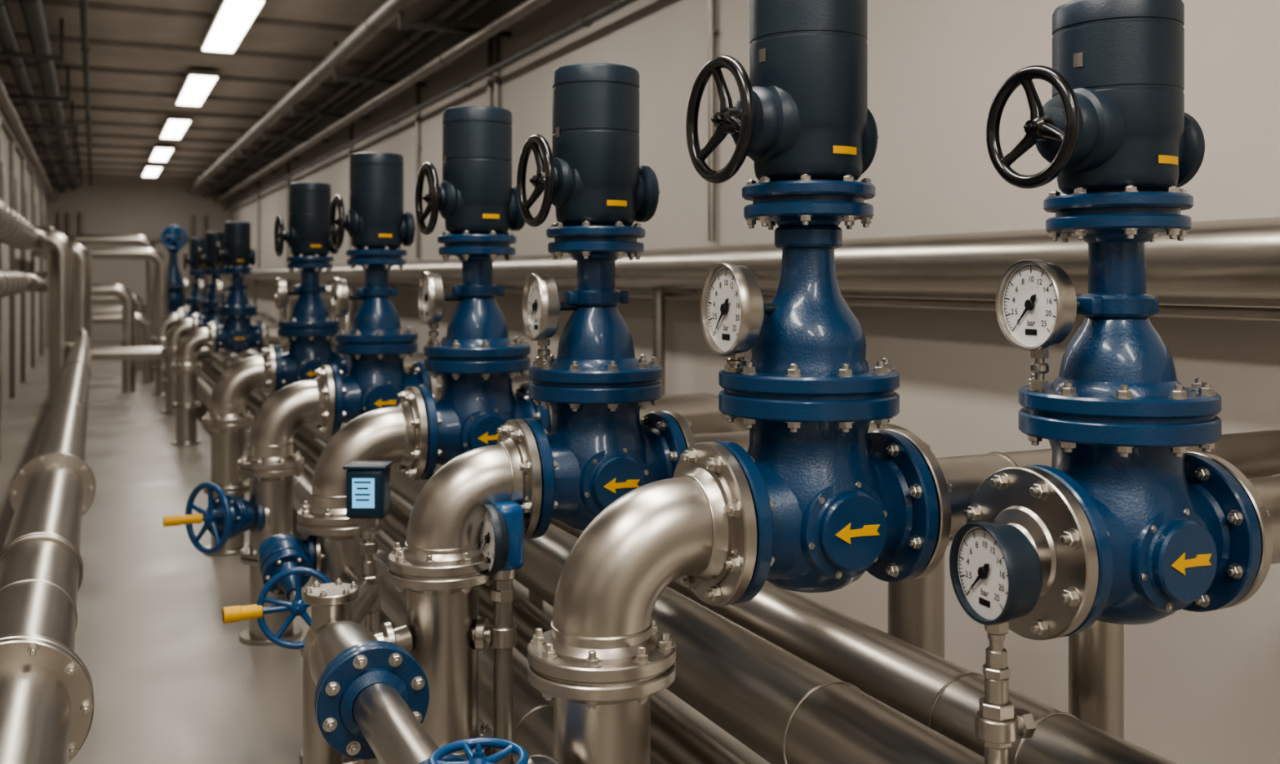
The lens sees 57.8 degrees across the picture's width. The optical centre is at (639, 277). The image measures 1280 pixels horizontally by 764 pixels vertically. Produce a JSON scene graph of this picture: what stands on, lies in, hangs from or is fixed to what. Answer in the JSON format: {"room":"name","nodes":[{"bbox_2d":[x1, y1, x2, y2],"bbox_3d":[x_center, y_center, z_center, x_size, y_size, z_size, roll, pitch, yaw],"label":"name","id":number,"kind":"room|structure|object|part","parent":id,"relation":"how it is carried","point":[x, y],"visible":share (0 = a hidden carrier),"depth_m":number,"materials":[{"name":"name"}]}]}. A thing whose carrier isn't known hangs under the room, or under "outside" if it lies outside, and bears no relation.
{"room":"mechanical room","nodes":[
{"label":"mechanical room","id":0,"kind":"room"},
{"bbox_2d":[0,73,48,408],"bbox_3d":[-6.911,-0.425,12.220,0.100,3.950,34.400,0,0,-25],"label":"wall","id":1,"kind":"structure","parent":0,"point":[8,134],"depth_m":16.81,"materials":[{"name":"paint"}]},
{"bbox_2d":[0,118,44,418],"bbox_3d":[-8.532,-0.100,15.876,0.070,3.300,17.055,0,0,-25],"label":"conduit","id":2,"kind":"object","parent":1,"relation":"attached to","point":[13,182],"visible":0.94,"depth_m":17.21,"materials":[{"name":"metal"}]},
{"bbox_2d":[0,240,95,763],"bbox_3d":[-4.707,0.274,9.450,0.764,1.576,26.911,0,0,-27],"label":"pipe","id":3,"kind":"object","parent":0,"point":[46,691],"visible":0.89,"depth_m":3.07,"materials":[{"name":"silver metal"}]},
{"bbox_2d":[48,177,229,342],"bbox_3d":[-12.270,-0.425,28.542,4.100,3.950,0.100,0,0,-25],"label":"wall","id":4,"kind":"structure","parent":0,"point":[109,206],"depth_m":28.38,"materials":[{"name":"paint"}]},
{"bbox_2d":[57,212,206,296],"bbox_3d":[-12.213,0.000,28.420,3.900,3.100,0.130,0,0,-25],"label":"conduit","id":5,"kind":"object","parent":4,"relation":"attached to","point":[69,237],"visible":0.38,"depth_m":27.86,"materials":[{"name":"metal"}]},
{"bbox_2d":[91,305,189,317],"bbox_3d":[-9.532,0.650,22.370,3.000,0.219,0.219,0,0,-25],"label":"pipe","id":6,"kind":"object","parent":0,"point":[95,309],"visible":0.02,"depth_m":22.00,"materials":[{"name":"silver metal"}]},
{"bbox_2d":[0,0,471,182],"bbox_3d":[-5.011,-2.450,13.115,4.500,0.100,34.400,0,0,-25],"label":"ceiling","id":7,"kind":"structure","parent":0,"point":[102,24],"depth_m":13.13,"materials":[{"name":"brown metal"}]},
{"bbox_2d":[0,0,92,201],"bbox_3d":[-6.365,-2.065,12.339,0.930,0.550,33.650,0,0,-25],"label":"ceiling pipes","id":8,"kind":"object","parent":7,"relation":"hanging from","point":[33,11],"visible":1,"depth_m":12.68,"materials":[{"name":"metal"}]},
{"bbox_2d":[141,164,163,177],"bbox_3d":[-10.644,-2.324,25.273,0.340,0.072,2.500,0,0,-25],"label":"ceiling lamp","id":9,"kind":"object","parent":7,"relation":"attached to","point":[149,170],"depth_m":24.84,"materials":[{"name":"white plastic"}]},
{"bbox_2d":[148,144,174,161],"bbox_3d":[-8.983,-2.324,21.745,0.340,0.072,2.500,0,0,-25],"label":"ceiling lamp","id":10,"kind":"object","parent":7,"relation":"attached to","point":[160,153],"depth_m":21.30,"materials":[{"name":"white plastic"}]},
{"bbox_2d":[159,115,192,139],"bbox_3d":[-7.238,-2.324,18.035,0.340,0.072,2.500,0,0,-25],"label":"ceiling lamp","id":11,"kind":"object","parent":7,"relation":"attached to","point":[174,126],"depth_m":17.60,"materials":[{"name":"white plastic"}]},
{"bbox_2d":[174,69,220,106],"bbox_3d":[-5.492,-2.324,14.325,0.340,0.072,2.500,0,0,-25],"label":"ceiling lamp","id":12,"kind":"object","parent":7,"relation":"attached to","point":[197,85],"depth_m":13.97,"materials":[{"name":"white plastic"}]},
{"bbox_2d":[199,0,267,53],"bbox_3d":[-3.768,-2.324,10.660,0.340,0.072,2.500,0,0,-25],"label":"ceiling lamp","id":13,"kind":"object","parent":7,"relation":"attached to","point":[231,20],"depth_m":10.49,"materials":[{"name":"white plastic"}]},
{"bbox_2d":[0,0,473,181],"bbox_3d":[-4.904,-2.375,12.888,4.100,0.050,32.370,0,0,-25],"label":"ceiling beams","id":14,"kind":"structure","parent":7,"relation":"attached to","point":[66,3],"depth_m":14.45,"materials":[{"name":"brown metal"}]},
{"bbox_2d":[0,341,770,763],"bbox_3d":[-5.011,1.600,13.115,4.500,0.100,34.400,0,0,-25],"label":"floor","id":15,"kind":"structure","parent":0,"point":[173,682],"depth_m":5.39,"materials":[{"name":"concrete"}]},
{"bbox_2d":[0,200,74,407],"bbox_3d":[-3.235,0.467,5.571,0.663,2.167,18.637,0,0,-25],"label":"insulated pipe","id":16,"kind":"object","parent":15,"relation":"on","point":[15,232],"visible":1,"depth_m":13.83,"materials":[{"name":"silver metal"}]},
{"bbox_2d":[0,269,47,297],"bbox_3d":[-3.185,0.050,5.028,0.373,0.246,17.612,0,0,-25],"label":"insulated pipe","id":17,"kind":"object","parent":16,"relation":"attached to","point":[12,282],"visible":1,"depth_m":11.12,"materials":[{"name":"silver metal"}]},
{"bbox_2d":[92,284,135,392],"bbox_3d":[-7.109,0.818,15.664,0.535,1.465,0.170,0,0,-25],"label":"pipe","id":18,"kind":"object","parent":15,"relation":"on","point":[123,294],"visible":0.97,"depth_m":15.66,"materials":[{"name":"silver metal"}]},
{"bbox_2d":[75,234,156,365],"bbox_3d":[-9.055,0.405,20.053,1.290,2.290,0.180,0,0,-25],"label":"pipe","id":19,"kind":"object","parent":15,"relation":"on","point":[82,239],"visible":0.73,"depth_m":20.17,"materials":[{"name":"silver metal"}]},
{"bbox_2d":[91,293,146,371],"bbox_3d":[-8.629,0.905,19.148,0.890,1.290,0.180,0,0,-25],"label":"pipe","id":20,"kind":"object","parent":15,"relation":"on","point":[140,306],"visible":0.53,"depth_m":19.21,"materials":[{"name":"silver metal"}]},
{"bbox_2d":[92,312,154,382],"bbox_3d":[-7.571,1.035,16.994,0.830,1.030,0.160,0,0,-25],"label":"pipe","id":21,"kind":"object","parent":15,"relation":"on","point":[147,326],"visible":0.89,"depth_m":17.06,"materials":[{"name":"silver metal"}]},
{"bbox_2d":[92,247,168,326],"bbox_3d":[-7.846,0.545,17.859,1.070,2.010,0.180,0,0,-25],"label":"pipe","id":22,"kind":"object","parent":15,"relation":"on","point":[157,257],"visible":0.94,"depth_m":17.95,"materials":[{"name":"silver metal"}]},
{"bbox_2d":[151,308,182,395],"bbox_3d":[-6.282,0.979,15.390,0.382,1.140,0.312,0,0,-25],"label":"inlet elbow riser","id":23,"kind":"object","parent":15,"relation":"on","point":[164,325],"visible":0.67,"depth_m":15.29,"materials":[{"name":"silver metal"}]},
{"bbox_2d":[182,238,208,319],"bbox_3d":[-5.919,0.097,15.561,0.414,1.249,0.362,0,0,-25],"label":"valve","id":24,"kind":"object","parent":23,"relation":"attached to","point":[195,244],"visible":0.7,"depth_m":15.45,"materials":[{"name":"blue paint"}]},
{"bbox_2d":[160,225,187,314],"bbox_3d":[-7.581,0.357,18.835,0.440,2.386,0.499,0,0,-25],"label":"valve","id":25,"kind":"object","parent":15,"relation":"on","point":[173,235],"visible":0.66,"depth_m":18.73,"materials":[{"name":"blue metal"}]},
{"bbox_2d":[160,312,197,413],"bbox_3d":[-5.294,0.979,13.313,0.382,1.140,0.312,0,0,-25],"label":"inlet elbow riser","id":26,"kind":"object","parent":15,"relation":"on","point":[180,329],"visible":0.61,"depth_m":13.21,"materials":[{"name":"silver metal"}]},
{"bbox_2d":[196,231,226,328],"bbox_3d":[-4.931,0.097,13.484,0.414,1.249,0.362,0,0,-25],"label":"valve","id":27,"kind":"object","parent":26,"relation":"attached to","point":[211,304],"visible":0.67,"depth_m":13.37,"materials":[{"name":"blue paint"}]},
{"bbox_2d":[170,320,215,445],"bbox_3d":[-4.190,0.979,10.848,0.382,1.140,0.312,0,0,-25],"label":"inlet elbow riser","id":28,"kind":"object","parent":15,"relation":"on","point":[185,366],"visible":1,"depth_m":10.76,"materials":[{"name":"silver metal"}]},
{"bbox_2d":[214,222,262,354],"bbox_3d":[-3.826,0.097,11.020,0.414,1.249,0.362,0,0,-25],"label":"valve","id":29,"kind":"object","parent":28,"relation":"attached to","point":[237,335],"visible":0.99,"depth_m":10.92,"materials":[{"name":"blue paint"}]},
{"bbox_2d":[201,344,276,555],"bbox_3d":[-2.291,0.968,6.603,0.382,1.162,0.312,0,0,-25],"label":"inlet elbow riser","id":30,"kind":"object","parent":15,"relation":"on","point":[228,420],"visible":0.9,"depth_m":6.51,"materials":[{"name":"silver metal"}]},
{"bbox_2d":[273,182,349,392],"bbox_3d":[-1.928,0.074,6.774,0.414,1.249,0.362,0,0,-25],"label":"valve","id":31,"kind":"object","parent":30,"relation":"attached to","point":[309,331],"visible":0.86,"depth_m":6.67,"materials":[{"name":"blue paint"}]},
{"bbox_2d":[251,312,273,353],"bbox_3d":[-5.344,0.980,15.832,0.849,1.141,0.312,0,0,-25],"label":"pipe","id":32,"kind":"object","parent":15,"relation":"on","point":[260,315],"visible":0.02,"depth_m":15.85,"materials":[{"name":"silver metal"}]},
{"bbox_2d":[250,318,288,353],"bbox_3d":[-4.450,0.980,13.710,0.639,1.141,0.312,0,0,-25],"label":"pipe","id":33,"kind":"object","parent":15,"relation":"on","point":[271,322],"visible":0.05,"depth_m":13.68,"materials":[{"name":"silver metal"}]},
{"bbox_2d":[237,364,335,645],"bbox_3d":[-1.545,0.967,5.031,0.382,1.165,0.312,0,0,-25],"label":"inlet elbow riser","id":34,"kind":"object","parent":15,"relation":"on","point":[271,464],"visible":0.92,"depth_m":4.94,"materials":[{"name":"silver metal"}]},
{"bbox_2d":[163,481,270,554],"bbox_3d":[-1.746,0.995,4.882,0.292,0.295,0.463,0,0,25],"label":"valve","id":35,"kind":"object","parent":34,"relation":"attached to","point":[226,517],"visible":0.8,"depth_m":4.83,"materials":[{"name":"blue paint"}]},
{"bbox_3d":[-1.860,0.996,4.773,0.190,0.043,0.043,0,0,-25],"label":"lever handle","id":36,"kind":"part","parent":35,"relation":"part of","materials":[{"name":"yellow plastic"}]},
{"bbox_2d":[328,152,431,435],"bbox_3d":[-1.181,0.071,5.202,0.414,1.249,0.362,0,0,-25],"label":"valve","id":37,"kind":"object","parent":34,"relation":"attached to","point":[376,346],"visible":0.93,"depth_m":5.10,"materials":[{"name":"blue paint"}]},
{"bbox_2d":[260,320,337,352],"bbox_3d":[-3.233,0.980,11.299,0.889,1.141,0.312,0,0,-25],"label":"pipe","id":38,"kind":"object","parent":15,"relation":"on","point":[269,335],"visible":0.27,"depth_m":11.09,"materials":[{"name":"silver metal"}]},
{"bbox_2d":[288,284,357,348],"bbox_3d":[-3.851,0.815,13.937,0.240,1.470,3.540,0,0,-25],"label":"pipe","id":39,"kind":"object","parent":15,"relation":"on","point":[353,308],"visible":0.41,"depth_m":12.67,"materials":[{"name":"silver metal"}]},
{"bbox_2d":[296,386,428,763],"bbox_3d":[-0.922,0.957,3.793,0.387,1.185,0.312,0,0,-25],"label":"inlet elbow riser","id":40,"kind":"object","parent":15,"relation":"on","point":[399,433],"visible":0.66,"depth_m":3.71,"materials":[{"name":"silver metal"}]},
{"bbox_2d":[222,533,332,648],"bbox_3d":[-1.124,0.961,3.588,0.339,0.298,0.360,0,0,-25],"label":"valve","id":41,"kind":"object","parent":40,"relation":"attached to","point":[286,562],"visible":0.88,"depth_m":3.50,"materials":[{"name":"blue paint"}]},
{"bbox_3d":[-1.127,0.992,3.450,0.215,0.047,0.047,0,0,-25],"label":"lever handle","id":42,"kind":"part","parent":41,"relation":"part of","materials":[{"name":"yellow plastic"}]},
{"bbox_2d":[414,106,550,479],"bbox_3d":[-0.556,0.051,3.966,0.414,1.249,0.362,0,0,-25],"label":"valve","id":43,"kind":"object","parent":40,"relation":"attached to","point":[477,362],"visible":0.88,"depth_m":3.86,"materials":[{"name":"blue paint"}]},
{"bbox_2d":[340,461,393,763],"bbox_3d":[-0.855,1.054,3.554,0.207,0.991,0.310,0,0,0],"label":"digital pressure transmitter","id":44,"kind":"object","parent":15,"relation":"on","point":[367,482],"visible":0.56,"depth_m":3.45,"materials":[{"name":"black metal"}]},
{"bbox_3d":[-0.902,1.133,3.549,0.200,0.835,0.291,0,0,-25],"label":"manifold stem","id":45,"kind":"part","parent":44,"relation":"part of","materials":[{"name":"silver metal"}]},
{"bbox_2d":[196,359,542,612],"bbox_3d":[-3.124,1.305,10.245,0.630,0.490,20.920,0,0,-25],"label":"frames","id":46,"kind":"object","parent":15,"relation":"on","point":[534,599],"visible":0.02,"depth_m":5.18,"materials":[{"name":"metal"}]},
{"bbox_2d":[196,372,553,762],"bbox_3d":[-3.479,1.270,10.023,0.187,0.187,26.900,0,0,-25],"label":"pipe","id":47,"kind":"object","parent":46,"relation":"on","point":[532,714],"visible":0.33,"depth_m":3.43,"materials":[{"name":"silver metal"}]},
{"bbox_2d":[200,359,745,763],"bbox_3d":[-3.180,1.300,10.163,0.160,0.160,26.900,0,0,-25],"label":"pipe","id":48,"kind":"object","parent":46,"relation":"on","point":[674,740],"visible":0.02,"depth_m":4.08,"materials":[{"name":"silver metal"}]},
{"bbox_2d":[207,348,985,763],"bbox_3d":[-3.247,0.950,10.132,0.320,0.320,26.900,0,0,-25],"label":"pipe","id":49,"kind":"object","parent":46,"relation":"on","point":[787,709],"visible":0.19,"depth_m":2.50,"materials":[{"name":"silver metal"}]},
{"bbox_2d":[91,346,208,359],"bbox_3d":[-5.915,0.915,14.015,1.294,0.190,0.160,0,0,-25],"label":"pipe","id":50,"kind":"object","parent":49,"relation":"attached to","point":[97,353],"visible":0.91,"depth_m":13.87,"materials":[{"name":"silver metal"}]},
{"bbox_2d":[949,521,1043,763],"bbox_3d":[0.646,0.631,2.010,0.142,0.421,0.172,0,0,-19],"label":"pressure gauge standpipe","id":51,"kind":"object","parent":49,"relation":"on","point":[996,571],"visible":1,"depth_m":1.98,"materials":[{"name":"metal"}]},
{"bbox_2d":[236,348,1177,763],"bbox_3d":[-2.963,0.950,10.265,0.207,0.207,26.900,0,0,-25],"label":"pipe","id":52,"kind":"object","parent":46,"relation":"on","point":[936,692],"visible":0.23,"depth_m":2.56,"materials":[{"name":"silver metal"}]},
{"bbox_2d":[302,577,439,763],"bbox_3d":[-0.127,1.179,1.543,0.293,0.743,4.100,0,0,-23],"label":"branch line pipe","id":53,"kind":"object","parent":15,"relation":"on","point":[366,696],"visible":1,"depth_m":2.58,"materials":[{"name":"silver metal"}]},
{"bbox_2d":[403,352,440,376],"bbox_3d":[-1.294,0.969,7.072,0.979,1.163,0.312,0,0,-25],"label":"pipe","id":54,"kind":"object","parent":15,"relation":"on","point":[408,361],"visible":0.02,"depth_m":6.96,"materials":[{"name":"silver metal"}]},
{"bbox_2d":[387,418,542,758],"bbox_3d":[-0.469,0.961,2.978,0.352,1.176,0.312,0,0,-25],"label":"inlet elbow riser","id":55,"kind":"object","parent":15,"relation":"on","point":[442,566],"visible":0.74,"depth_m":2.89,"materials":[{"name":"silver metal"}]},
{"bbox_2d":[516,62,686,538],"bbox_3d":[-0.119,0.060,3.142,0.414,1.249,0.362,0,0,-25],"label":"valve","id":56,"kind":"object","parent":55,"relation":"attached to","point":[597,450],"visible":0.92,"depth_m":3.04,"materials":[{"name":"blue paint"}]},
{"bbox_2d":[422,361,533,399],"bbox_3d":[-0.550,0.967,5.499,0.973,1.166,0.312,0,0,-25],"label":"pipe","id":57,"kind":"object","parent":15,"relation":"on","point":[436,384],"visible":0.04,"depth_m":5.27,"materials":[{"name":"silver metal"}]},
{"bbox_2d":[471,500,524,763],"bbox_3d":[-0.359,1.058,2.915,0.122,0.983,0.176,0,0,-25],"label":"gauge standpipe","id":58,"kind":"object","parent":15,"relation":"on","point":[501,537],"visible":0.94,"depth_m":2.91,"materials":[{"name":"metal"}]},
{"bbox_2d":[527,441,757,763],"bbox_3d":[-0.023,0.935,2.179,0.382,1.228,0.312,0,0,-25],"label":"inlet elbow riser","id":59,"kind":"object","parent":15,"relation":"on","point":[602,658],"visible":1,"depth_m":2.10,"materials":[{"name":"silver metal"}]},
{"bbox_2d":[528,754,562,763],"bbox_3d":[-0.165,0.925,2.071,0.144,0.150,0.154,0,0,28],"label":"riser nozzle","id":60,"kind":"object","parent":59,"relation":"attached to","point":[536,758],"visible":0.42,"depth_m":2.06,"materials":[{"name":"silver metal"}]},
{"bbox_2d":[685,0,938,604],"bbox_3d":[0.334,-0.009,2.346,0.430,1.283,0.362,0,0,-25],"label":"valve","id":61,"kind":"object","parent":59,"relation":"attached to","point":[836,500],"visible":0.94,"depth_m":2.25,"materials":[{"name":"blue paint"}]},
{"bbox_2d":[547,393,749,434],"bbox_3d":[0.057,0.957,4.254,0.934,1.186,0.312,0,0,-25],"label":"pipe","id":62,"kind":"object","parent":15,"relation":"on","point":[701,410],"visible":0.04,"depth_m":4.25,"materials":[{"name":"silver metal"}]},
{"bbox_2d":[663,410,944,658],"bbox_3d":[0.524,0.962,3.445,0.999,1.177,0.312,0,0,-25],"label":"pipe","id":63,"kind":"object","parent":15,"relation":"on","point":[916,606],"visible":0.05,"depth_m":3.52,"materials":[{"name":"silver metal"}]},
{"bbox_2d":[1068,620,1124,739],"bbox_3d":[1.057,1.058,2.687,0.204,0.984,0.204,0,0,-25],"label":"support post","id":64,"kind":"object","parent":15,"relation":"on","point":[1095,653],"visible":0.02,"depth_m":2.63,"materials":[{"name":"silver metal"}]},
{"bbox_2d":[418,737,528,763],"bbox_3d":[-0.298,0.922,1.993,0.214,0.232,0.224,0,0,-25],"label":"valve","id":65,"kind":"object","parent":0,"point":[440,756],"depth_m":2.04,"materials":[{"name":"blue metal"}]},
{"bbox_2d":[229,0,1279,763],"bbox_3d":[-3.111,-0.425,14.009,0.100,3.950,34.400,0,0,-25],"label":"wall","id":66,"kind":"structure","parent":0,"point":[1203,687],"depth_m":4.64,"materials":[{"name":"paint"}]},
{"bbox_2d":[186,0,637,210],"bbox_3d":[-3.589,-2.000,13.646,1.015,0.680,33.650,0,0,-25],"label":"rack","id":67,"kind":"object","parent":66,"relation":"attached to","point":[479,20],"visible":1,"depth_m":11.31,"materials":[{"name":"metal"}]},
{"bbox_2d":[212,0,524,195],"bbox_3d":[-3.391,-2.107,13.877,0.350,0.095,33.400,0,0,-25],"label":"cable tray","id":68,"kind":"object","parent":67,"relation":"on","point":[493,9],"depth_m":11.58,"materials":[{"name":"grey metal"}]},
{"bbox_2d":[253,280,697,395],"bbox_3d":[-2.121,0.805,11.435,0.300,1.490,25.640,0,0,-25],"label":"pipe","id":69,"kind":"object","parent":66,"relation":"attached to","point":[659,295],"visible":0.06,"depth_m":6.49,"materials":[{"name":"silver metal"}]},
{"bbox_2d":[257,0,719,267],"bbox_3d":[-3.732,-1.265,15.153,0.050,2.130,19.470,0,0,-25],"label":"conduit","id":70,"kind":"object","parent":66,"relation":"attached to","point":[712,32],"visible":0.32,"depth_m":9.75,"materials":[{"name":"metal"}]},
{"bbox_2d":[223,217,1279,300],"bbox_3d":[-2.960,-0.050,13.030,0.231,0.231,31.900,0,0,-25],"label":"pipe","id":71,"kind":"object","parent":66,"relation":"attached to","point":[1238,259],"depth_m":4.18,"materials":[{"name":"metal"}]},
{"bbox_2d":[230,280,1279,321],"bbox_3d":[-2.905,0.100,13.056,0.040,0.040,31.900,0,0,-25],"label":"pipe","id":72,"kind":"object","parent":66,"relation":"attached to","point":[1185,311],"depth_m":4.31,"materials":[{"name":"silver metal"}]},
{"bbox_2d":[884,429,1279,580],"bbox_3d":[1.244,0.477,2.775,1.575,0.312,0.312,0,0,-25],"label":"pipe","id":73,"kind":"object","parent":66,"relation":"attached to","point":[956,479],"visible":0.28,"depth_m":2.48,"materials":[{"name":"silver metal"}]},
{"bbox_2d":[1186,450,1279,608],"bbox_3d":[1.608,0.507,2.563,1.097,0.312,0.312,0,0,-25],"label":"pipe","id":74,"kind":"object","parent":66,"relation":"attached to","point":[1263,493],"visible":0.24,"depth_m":2.26,"materials":[{"name":"silver metal"}]},
{"bbox_2d":[986,0,1261,637],"bbox_3d":[0.909,0.068,2.234,0.440,1.191,0.362,0,0,-25],"label":"valve","id":75,"kind":"object","parent":74,"relation":"attached to","point":[1173,530],"visible":0.92,"depth_m":2.14,"materials":[{"name":"blue paint"}]},
{"bbox_2d":[964,466,1098,639],"bbox_3d":[0.690,0.507,2.131,0.089,0.312,0.312,0,0,-25],"label":"flange","id":76,"kind":"object","parent":75,"relation":"attached to","point":[1030,500],"visible":0.65,"depth_m":2.07,"materials":[{"name":"silver metal"}]}
]}

